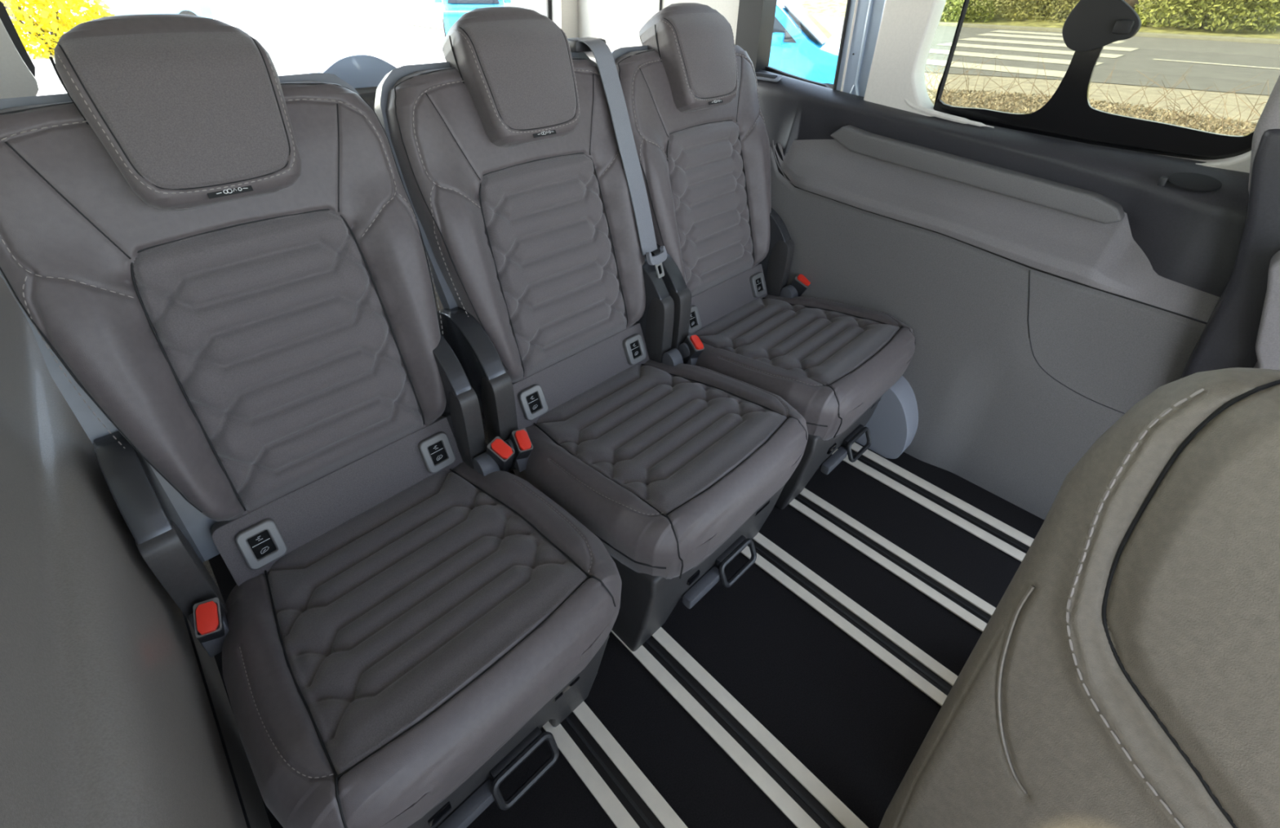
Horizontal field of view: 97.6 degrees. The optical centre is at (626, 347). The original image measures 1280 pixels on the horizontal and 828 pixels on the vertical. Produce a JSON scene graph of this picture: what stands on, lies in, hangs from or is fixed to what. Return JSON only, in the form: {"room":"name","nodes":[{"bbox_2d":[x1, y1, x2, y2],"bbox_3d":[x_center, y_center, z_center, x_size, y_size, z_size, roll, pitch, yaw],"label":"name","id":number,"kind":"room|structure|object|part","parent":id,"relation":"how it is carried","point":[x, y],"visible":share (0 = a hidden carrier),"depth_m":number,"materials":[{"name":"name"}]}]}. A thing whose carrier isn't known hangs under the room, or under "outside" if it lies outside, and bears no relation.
{"room":"vehicle interior","nodes":[
{"label":"vehicle interior","id":0,"kind":"room"},
{"bbox_2d":[0,274,271,827],"bbox_3d":[-0.557,0.365,0.602,0.112,0.720,2.200,-27,42,-36],"label":"trim panel","id":1,"kind":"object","parent":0,"point":[114,713],"depth_m":0.52,"materials":[{"name":"grey plastic"}]},
{"bbox_2d":[0,0,578,311],"bbox_3d":[-0.745,-0.629,1.525,1.760,1.470,0.170,-27,42,-36],"label":"wall","id":2,"kind":"structure","parent":0,"point":[364,73],"depth_m":1.43,"materials":[{"name":"white paint"}]},
{"bbox_2d":[0,0,551,77],"bbox_3d":[-0.741,-0.993,1.442,1.508,0.590,0.016,-27,42,-36],"label":"window","id":3,"kind":"structure","parent":2,"relation":"in","point":[5,18],"depth_m":1.13,"materials":[{"name":"glass"}]},
{"bbox_3d":[-0.737,-0.720,1.457,0.359,0.076,0.090,-27,42,-36],"label":"wiper motor","id":4,"kind":"part","parent":2,"relation":"part of","materials":[{"name":"grey plastic"}]},
{"bbox_3d":[-0.710,-0.656,1.507,1.610,0.035,0.122,-27,42,-36],"label":"tailgate sill","id":5,"kind":"part","parent":2,"relation":"part of","materials":[{"name":"grey plastic"}]},
{"bbox_2d":[208,441,1044,827],"bbox_3d":[0.140,0.518,1.087,1.520,0.066,3.100,-27,42,-36],"label":"floor","id":6,"kind":"structure","parent":0,"point":[803,691],"depth_m":0.97,"materials":[{"name":"black carpet"}]},
{"bbox_2d":[0,13,622,827],"bbox_3d":[-0.379,0.125,0.750,0.484,0.963,0.711,-27,42,-36],"label":"passenger seat","id":7,"kind":"object","parent":6,"relation":"on","point":[216,260],"visible":1,"depth_m":0.71,"materials":[{"name":"grey leather"}]},
{"bbox_3d":[-0.515,-0.285,0.669,0.185,0.156,0.084,-27,42,-36],"label":"headrest panel","id":8,"kind":"part","parent":7,"relation":"part of","materials":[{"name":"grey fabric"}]},
{"bbox_3d":[-0.523,-0.059,0.823,0.464,0.570,0.277,-27,42,-36],"label":"backrest","id":9,"kind":"part","parent":7,"relation":"part of","materials":[{"name":"grey leather"}]},
{"bbox_3d":[-0.529,0.284,0.812,0.051,0.060,0.036,-27,42,-36],"label":"anchor frame","id":10,"kind":"part","parent":7,"relation":"part of","materials":[{"name":"grey plastic"}]},
{"bbox_3d":[-0.529,0.284,0.812,0.034,0.042,0.023,-27,42,-36],"label":"anchor door","id":11,"kind":"part","parent":7,"relation":"part of","materials":[{"name":"black plastic"}]},
{"bbox_3d":[-0.475,0.012,0.809,0.276,0.370,0.112,-27,42,-36],"label":"quilted panel","id":12,"kind":"part","parent":7,"relation":"part of","materials":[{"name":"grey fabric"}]},
{"bbox_2d":[222,462,622,827],"bbox_3d":[-0.291,0.380,0.814,0.466,0.209,0.462,-27,42,-36],"label":"seat cushion","id":13,"kind":"object","parent":7,"relation":"on","point":[395,635],"depth_m":0.71,"materials":[{"name":"grey leather"}]},
{"bbox_3d":[-0.301,0.323,0.792,0.334,0.090,0.402,-27,42,-36],"label":"quilted cushion panel","id":14,"kind":"part","parent":7,"relation":"part of","materials":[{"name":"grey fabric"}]},
{"bbox_3d":[-0.329,0.182,0.972,0.051,0.060,0.036,-27,42,-36],"label":"anchor frame","id":15,"kind":"part","parent":7,"relation":"part of","materials":[{"name":"grey plastic"}]},
{"bbox_3d":[-0.329,0.182,0.972,0.034,0.042,0.023,-27,42,-36],"label":"anchor door","id":16,"kind":"part","parent":7,"relation":"part of","materials":[{"name":"black plastic"}]},
{"bbox_3d":[-0.296,0.487,0.865,0.404,0.232,0.382,-27,42,-36],"label":"seat","id":17,"kind":"part","parent":7,"relation":"part of","materials":[{"name":"grey leather"}]},
{"bbox_3d":[-0.138,0.580,0.770,0.100,0.050,0.028,-27,42,-36],"label":"release handle","id":18,"kind":"part","parent":7,"relation":"part of","materials":[{"name":"black plastic"}]},
{"bbox_2d":[373,6,808,651],"bbox_3d":[-0.031,-0.054,1.029,0.481,0.963,0.715,-27,42,-36],"label":"passenger seat","id":19,"kind":"object","parent":6,"relation":"on","point":[516,157],"visible":0.99,"depth_m":0.99,"materials":[{"name":"grey leather"}]},
{"bbox_3d":[-0.176,-0.237,1.101,0.464,0.570,0.277,-27,42,-36],"label":"backrest","id":20,"kind":"part","parent":19,"relation":"part of","materials":[{"name":"grey leather"}]},
{"bbox_3d":[-0.168,-0.463,0.947,0.185,0.156,0.084,-27,42,-36],"label":"headrest panel","id":21,"kind":"part","parent":19,"relation":"part of","materials":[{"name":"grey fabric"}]},
{"bbox_3d":[-0.182,0.107,1.090,0.051,0.060,0.036,-27,42,-36],"label":"anchor frame","id":22,"kind":"part","parent":19,"relation":"part of","materials":[{"name":"grey plastic"}]},
{"bbox_3d":[-0.182,0.107,1.090,0.034,0.042,0.023,-27,42,-36],"label":"anchor door","id":23,"kind":"part","parent":19,"relation":"part of","materials":[{"name":"black plastic"}]},
{"bbox_3d":[-0.128,-0.166,1.087,0.276,0.370,0.112,-27,42,-36],"label":"quilted panel","id":24,"kind":"part","parent":19,"relation":"part of","materials":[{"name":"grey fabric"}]},
{"bbox_3d":[0.018,0.004,1.250,0.051,0.060,0.036,-27,42,-36],"label":"anchor frame","id":25,"kind":"part","parent":19,"relation":"part of","materials":[{"name":"grey plastic"}]},
{"bbox_3d":[0.018,0.004,1.250,0.034,0.042,0.023,-27,42,-36],"label":"anchor door","id":26,"kind":"part","parent":19,"relation":"part of","materials":[{"name":"black plastic"}]},
{"bbox_3d":[0.051,0.309,1.143,0.404,0.232,0.382,-27,42,-36],"label":"seat","id":27,"kind":"part","parent":19,"relation":"part of","materials":[{"name":"grey leather"}]},
{"bbox_2d":[508,359,808,578],"bbox_3d":[0.055,0.202,1.092,0.466,0.209,0.462,-27,42,-36],"label":"seat cushion","id":28,"kind":"object","parent":19,"relation":"on","point":[668,463],"depth_m":0.98,"materials":[{"name":"grey leather"}]},
{"bbox_3d":[0.071,-0.166,1.188,0.022,0.034,0.017,-27,42,-36],"label":"tongue blade","id":29,"kind":"part","parent":19,"relation":"part of","materials":[{"name":"silver metal"}]},
{"bbox_3d":[0.046,0.145,1.070,0.334,0.090,0.402,-27,42,-36],"label":"quilted cushion panel","id":30,"kind":"part","parent":19,"relation":"part of","materials":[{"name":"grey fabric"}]},
{"bbox_3d":[0.209,0.402,1.048,0.100,0.050,0.028,-27,42,-36],"label":"release handle","id":31,"kind":"part","parent":19,"relation":"part of","materials":[{"name":"black plastic"}]},
{"bbox_3d":[0.142,0.739,0.697,0.072,0.002,2.350,-27,42,-36],"label":"seat rail","id":32,"kind":"part","parent":6,"relation":"part of","materials":[{"name":"black"}]},
{"bbox_3d":[0.276,0.670,0.804,0.072,0.002,2.350,-27,42,-36],"label":"seat rail","id":33,"kind":"part","parent":6,"relation":"part of","materials":[{"name":"black"}]},
{"bbox_2d":[611,2,915,509],"bbox_3d":[0.309,-0.228,1.302,0.480,0.963,0.711,-27,42,-36],"label":"passenger seat","id":34,"kind":"object","parent":6,"relation":"on","point":[691,93],"visible":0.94,"depth_m":1.26,"materials":[{"name":"grey leather"}]},
{"bbox_3d":[0.163,-0.411,1.373,0.464,0.570,0.277,-27,42,-36],"label":"backrest","id":35,"kind":"part","parent":34,"relation":"part of","materials":[{"name":"grey leather"}]},
{"bbox_3d":[0.158,-0.068,1.362,0.034,0.042,0.023,-27,42,-36],"label":"anchor door","id":36,"kind":"part","parent":34,"relation":"part of","materials":[{"name":"black plastic"}]},
{"bbox_3d":[0.158,-0.068,1.362,0.051,0.060,0.036,-27,42,-36],"label":"anchor frame","id":37,"kind":"part","parent":34,"relation":"part of","materials":[{"name":"grey plastic"}]},
{"bbox_3d":[0.172,-0.637,1.219,0.185,0.156,0.084,-27,42,-36],"label":"headrest panel","id":38,"kind":"part","parent":34,"relation":"part of","materials":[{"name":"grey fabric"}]},
{"bbox_3d":[0.212,-0.340,1.359,0.276,0.370,0.112,-27,42,-36],"label":"quilted panel","id":39,"kind":"part","parent":34,"relation":"part of","materials":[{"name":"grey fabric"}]},
{"bbox_3d":[0.357,-0.170,1.523,0.051,0.060,0.036,-27,42,-36],"label":"anchor frame","id":40,"kind":"part","parent":34,"relation":"part of","materials":[{"name":"grey plastic"}]},
{"bbox_3d":[0.357,-0.170,1.523,0.034,0.042,0.023,-27,42,-36],"label":"anchor door","id":41,"kind":"part","parent":34,"relation":"part of","materials":[{"name":"black plastic"}]},
{"bbox_3d":[0.385,-0.029,1.342,0.334,0.090,0.402,-27,42,-36],"label":"quilted cushion panel","id":42,"kind":"part","parent":34,"relation":"part of","materials":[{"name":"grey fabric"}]},
{"bbox_2d":[695,294,915,440],"bbox_3d":[0.395,0.028,1.365,0.466,0.209,0.462,-27,42,-36],"label":"seat cushion","id":43,"kind":"object","parent":34,"relation":"on","point":[833,362],"depth_m":1.25,"materials":[{"name":"grey leather"}]},
{"bbox_3d":[0.391,0.135,1.415,0.404,0.232,0.382,-27,42,-36],"label":"seat","id":44,"kind":"part","parent":34,"relation":"part of","materials":[{"name":"grey leather"}]},
{"bbox_3d":[0.549,0.228,1.320,0.100,0.050,0.028,-27,42,-36],"label":"release handle","id":45,"kind":"part","parent":34,"relation":"part of","materials":[{"name":"black plastic"}]},
{"bbox_3d":[0.501,0.555,0.984,0.068,0.002,2.350,-27,42,-36],"label":"seat rail","id":46,"kind":"part","parent":6,"relation":"part of","materials":[{"name":"black"}]},
{"bbox_3d":[0.635,0.486,1.092,0.068,0.002,2.350,-27,42,-36],"label":"seat rail","id":47,"kind":"part","parent":6,"relation":"part of","materials":[{"name":"black"}]},
{"bbox_3d":[0.799,0.402,1.224,0.080,0.002,2.350,-27,42,-36],"label":"seat rail","id":48,"kind":"part","parent":6,"relation":"part of","materials":[{"name":"black"}]},
{"bbox_2d":[879,367,1279,827],"bbox_3d":[0.566,0.424,0.501,0.652,0.813,0.484,-27,42,-36],"label":"seat","id":49,"kind":"object","parent":6,"relation":"on","point":[1126,673],"visible":1,"depth_m":0.44,"materials":[{"name":"leather"}]},
{"bbox_2d":[583,51,1249,519],"bbox_3d":[0.555,-0.210,1.424,0.235,0.803,2.320,-27,42,-36],"label":"trim panel","id":50,"kind":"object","parent":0,"point":[1046,286],"depth_m":1.20,"materials":[{"name":"grey plastic"}]},
{"bbox_2d":[577,0,739,51],"bbox_3d":[0.088,-1.094,1.657,0.055,0.820,0.685,-27,42,-36],"label":"window","id":51,"kind":"structure","parent":50,"relation":"attached to","point":[620,23],"depth_m":1.78,"materials":[{"name":"glass"}]},
{"bbox_2d":[734,0,777,71],"bbox_3d":[0.343,-0.944,1.431,0.060,0.820,0.080,-27,42,-36],"label":"trim","id":52,"kind":"structure","parent":50,"relation":"attached to","point":[756,18],"depth_m":1.47,"materials":[{"name":"grey plastic"}]},
{"bbox_2d":[755,71,782,81],"bbox_3d":[0.365,-0.717,1.482,0.027,0.014,0.100,-27,42,-36],"label":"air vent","id":53,"kind":"object","parent":50,"relation":"in","point":[761,76],"depth_m":1.47,"materials":[{"name":"grey plastic"}]},
{"bbox_2d":[764,66,830,88],"bbox_3d":[0.441,-0.935,1.355,0.016,0.610,0.303,-27,42,-36],"label":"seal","id":54,"kind":"structure","parent":50,"relation":"in","point":[768,68],"depth_m":1.49,"materials":[{"name":"black rubber"}]},
{"bbox_2d":[832,0,885,97],"bbox_3d":[0.559,-0.825,1.253,0.042,0.820,0.122,-27,42,-36],"label":"trim","id":55,"kind":"structure","parent":50,"relation":"attached to","point":[863,18],"depth_m":1.32,"materials":[{"name":"silver metal"}]},
{"bbox_3d":[0.608,-0.445,1.328,0.095,0.303,2.320,-27,42,-36],"label":"trim","id":56,"kind":"part","parent":50,"relation":"part of","materials":[{"name":"grey plastic"}]},
{"bbox_2d":[830,124,1124,223],"bbox_3d":[0.720,-0.389,1.207,0.050,0.087,0.601,-27,42,-36],"label":"armrest","id":57,"kind":"object","parent":50,"relation":"on","point":[1069,188],"depth_m":1.17,"materials":[{"name":"grey plastic"}]},
{"bbox_2d":[863,0,1251,173],"bbox_3d":[1.028,-0.546,0.835,0.068,0.832,1.280,-27,42,-36],"label":"trim","id":58,"kind":"structure","parent":50,"relation":"attached to","point":[908,28],"depth_m":1.24,"materials":[{"name":"white plastic"}]},
{"bbox_2d":[933,0,1254,159],"bbox_3d":[0.905,-0.649,0.931,0.052,0.615,0.636,-27,42,-36],"label":"window","id":59,"kind":"structure","parent":50,"relation":"in","point":[1091,25],"depth_m":1.05,"materials":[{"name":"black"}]},
{"bbox_2d":[1180,75,1279,378],"bbox_3d":[1.028,-0.152,0.817,0.120,1.380,0.310,-27,42,-36],"label":"trim","id":60,"kind":"structure","parent":50,"relation":"attached to","point":[1242,330],"depth_m":0.87,"materials":[{"name":"grey plastic"}]},
{"label":"outside","id":61,"kind":"structure","parent":0,"visible":0},
{"bbox_2d":[511,0,1279,39],"bbox_3d":[26.215,-25.783,37.679,39.100,5.315,90.000,-27,42,-36],"label":"grass bank","id":62,"kind":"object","parent":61,"point":[837,8],"visible":0.21,"depth_m":25.15,"materials":[{"name":"green plant"}]},
{"bbox_2d":[940,0,995,22],"bbox_3d":[15.186,-16.809,27.077,3.347,1.790,5.265,-27,42,-36],"label":"bush","id":63,"kind":"object","parent":62,"relation":"on","point":[953,11],"visible":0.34,"depth_m":26.13,"materials":[{"name":"green plant"}]},
{"bbox_2d":[985,0,1079,22],"bbox_3d":[19.562,-15.964,25.663,4.029,1.789,5.329,-27,42,-36],"label":"bush","id":64,"kind":"object","parent":62,"relation":"on","point":[1041,11],"visible":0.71,"depth_m":25.48,"materials":[{"name":"green plant"}]},
{"bbox_3d":[19.365,-15.870,26.019,1.711,1.218,1.848,-27,42,-36],"label":"stem","id":65,"kind":"part","parent":64,"relation":"part of","materials":[{"name":"green plant"}]},
{"bbox_2d":[1124,0,1139,8],"bbox_3d":[22.299,-16.922,23.464,6.052,6.132,6.016,-27,42,-36],"label":"tree","id":66,"kind":"object","parent":62,"relation":"on","point":[1131,2],"visible":0.1,"depth_m":24.46,"materials":[{"name":"green plant"}]},
{"bbox_2d":[1133,0,1279,32],"bbox_3d":[22.713,-13.495,21.601,2.919,2.196,4.887,-27,42,-36],"label":"bush","id":67,"kind":"object","parent":62,"relation":"on","point":[1200,10],"visible":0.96,"depth_m":21.30,"materials":[{"name":"green plant"}]},
{"bbox_3d":[22.655,-13.512,22.212,0.874,1.489,1.108,5,33,6],"label":"stem","id":68,"kind":"part","parent":67,"relation":"part of","materials":[{"name":"green plant"}]},
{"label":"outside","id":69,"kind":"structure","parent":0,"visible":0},
{"bbox_2d":[257,4,1270,123],"bbox_3d":[6.245,-5.691,11.644,5.200,0.001,90.000,-27,42,-36],"label":"gravel path","id":70,"kind":"structure","parent":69,"point":[1125,91],"depth_m":9.88,"materials":[{"name":"beige gravel"}]},
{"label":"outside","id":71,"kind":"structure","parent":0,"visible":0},
{"bbox_2d":[9,0,446,95],"bbox_3d":[-10.356,-4.707,9.905,120.000,0.001,150.000,-27,42,-36],"label":"ground","id":72,"kind":"structure","parent":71,"point":[295,41],"depth_m":18.11,"materials":[{"name":"white"}]},
{"bbox_2d":[0,0,115,58],"bbox_3d":[-13.368,-7.735,12.681,2.876,2.100,2.459,-27,42,-36],"label":"bush","id":73,"kind":"object","parent":72,"relation":"on","point":[42,25],"visible":0.59,"depth_m":12.54,"materials":[{"name":"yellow plant"}]},
{"bbox_3d":[-13.335,-7.309,12.617,1.097,1.412,0.902,-9,34,-15],"label":"stem","id":74,"kind":"part","parent":73,"relation":"part of","materials":[{"name":"yellow plant"}]},
{"bbox_2d":[44,0,213,23],"bbox_3d":[-15.840,-10.855,17.779,2.160,1.506,4.081,22,39,30],"label":"car","id":75,"kind":"object","parent":72,"relation":"on","point":[202,8],"visible":0.27,"depth_m":17.72,"materials":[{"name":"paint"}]},
{"bbox_2d":[434,0,511,37],"bbox_3d":[-4.607,-10.186,16.952,2.160,1.506,4.081,-7,34,-12],"label":"car","id":76,"kind":"object","parent":72,"relation":"on","point":[453,10],"visible":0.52,"depth_m":15.81,"materials":[{"name":"blue paint"}]},
{"bbox_2d":[434,0,441,3],"bbox_3d":[-5.408,-9.969,16.082,0.200,0.120,0.140,-7,34,-12],"label":"mirror","id":77,"kind":"object","parent":76,"relation":"attached to","point":[436,1],"depth_m":16.04,"materials":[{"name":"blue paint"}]},
{"bbox_2d":[503,0,511,3],"bbox_3d":[-3.503,-10.206,16.477,0.200,0.120,0.140,-7,34,-12],"label":"mirror","id":78,"kind":"object","parent":76,"relation":"attached to","point":[504,1],"depth_m":16.44,"materials":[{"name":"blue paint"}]},
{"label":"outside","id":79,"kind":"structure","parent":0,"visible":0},
{"bbox_2d":[267,1,1279,95],"bbox_3d":[12.474,-8.898,16.630,18.000,0.010,90.000,-27,42,-36],"label":"road","id":80,"kind":"structure","parent":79,"point":[1228,65],"depth_m":14.96,"materials":[{"name":"grey asphalt"}]},
{"bbox_2d":[768,0,840,88],"bbox_3d":[1.410,-3.751,7.218,4.081,1.506,2.160,13,35,18],"label":"car","id":81,"kind":"object","parent":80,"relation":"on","point":[802,46],"visible":0.25,"depth_m":6.24,"materials":[{"name":"blue paint"}]},
{"bbox_2d":[771,31,785,45],"bbox_3d":[1.645,-3.364,6.104,0.140,0.120,0.200,13,35,18],"label":"mirror","id":82,"kind":"object","parent":81,"relation":"attached to","point":[778,37],"depth_m":6.03,"materials":[{"name":"blue paint"}]},
{"bbox_3d":[0.765,-3.782,6.417,2.397,0.421,0.020,13,35,18],"label":"glass","id":83,"kind":"part","parent":81,"relation":"part of","materials":[{"name":"grey"}]},
{"bbox_2d":[511,0,1279,44],"bbox_3d":[18.704,-12.131,21.600,0.800,0.120,90.000,-27,42,-36],"label":"kerb","id":84,"kind":"object","parent":80,"relation":"on","point":[1270,41],"depth_m":20.86,"materials":[{"name":"stone"}]},
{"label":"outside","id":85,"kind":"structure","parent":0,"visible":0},
{"bbox_2d":[924,47,1275,135],"bbox_3d":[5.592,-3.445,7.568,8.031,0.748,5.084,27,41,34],"label":"dry grass","id":86,"kind":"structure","parent":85,"point":[1029,100],"depth_m":7.84,"materials":[{"name":"brown plant"}]}
]}

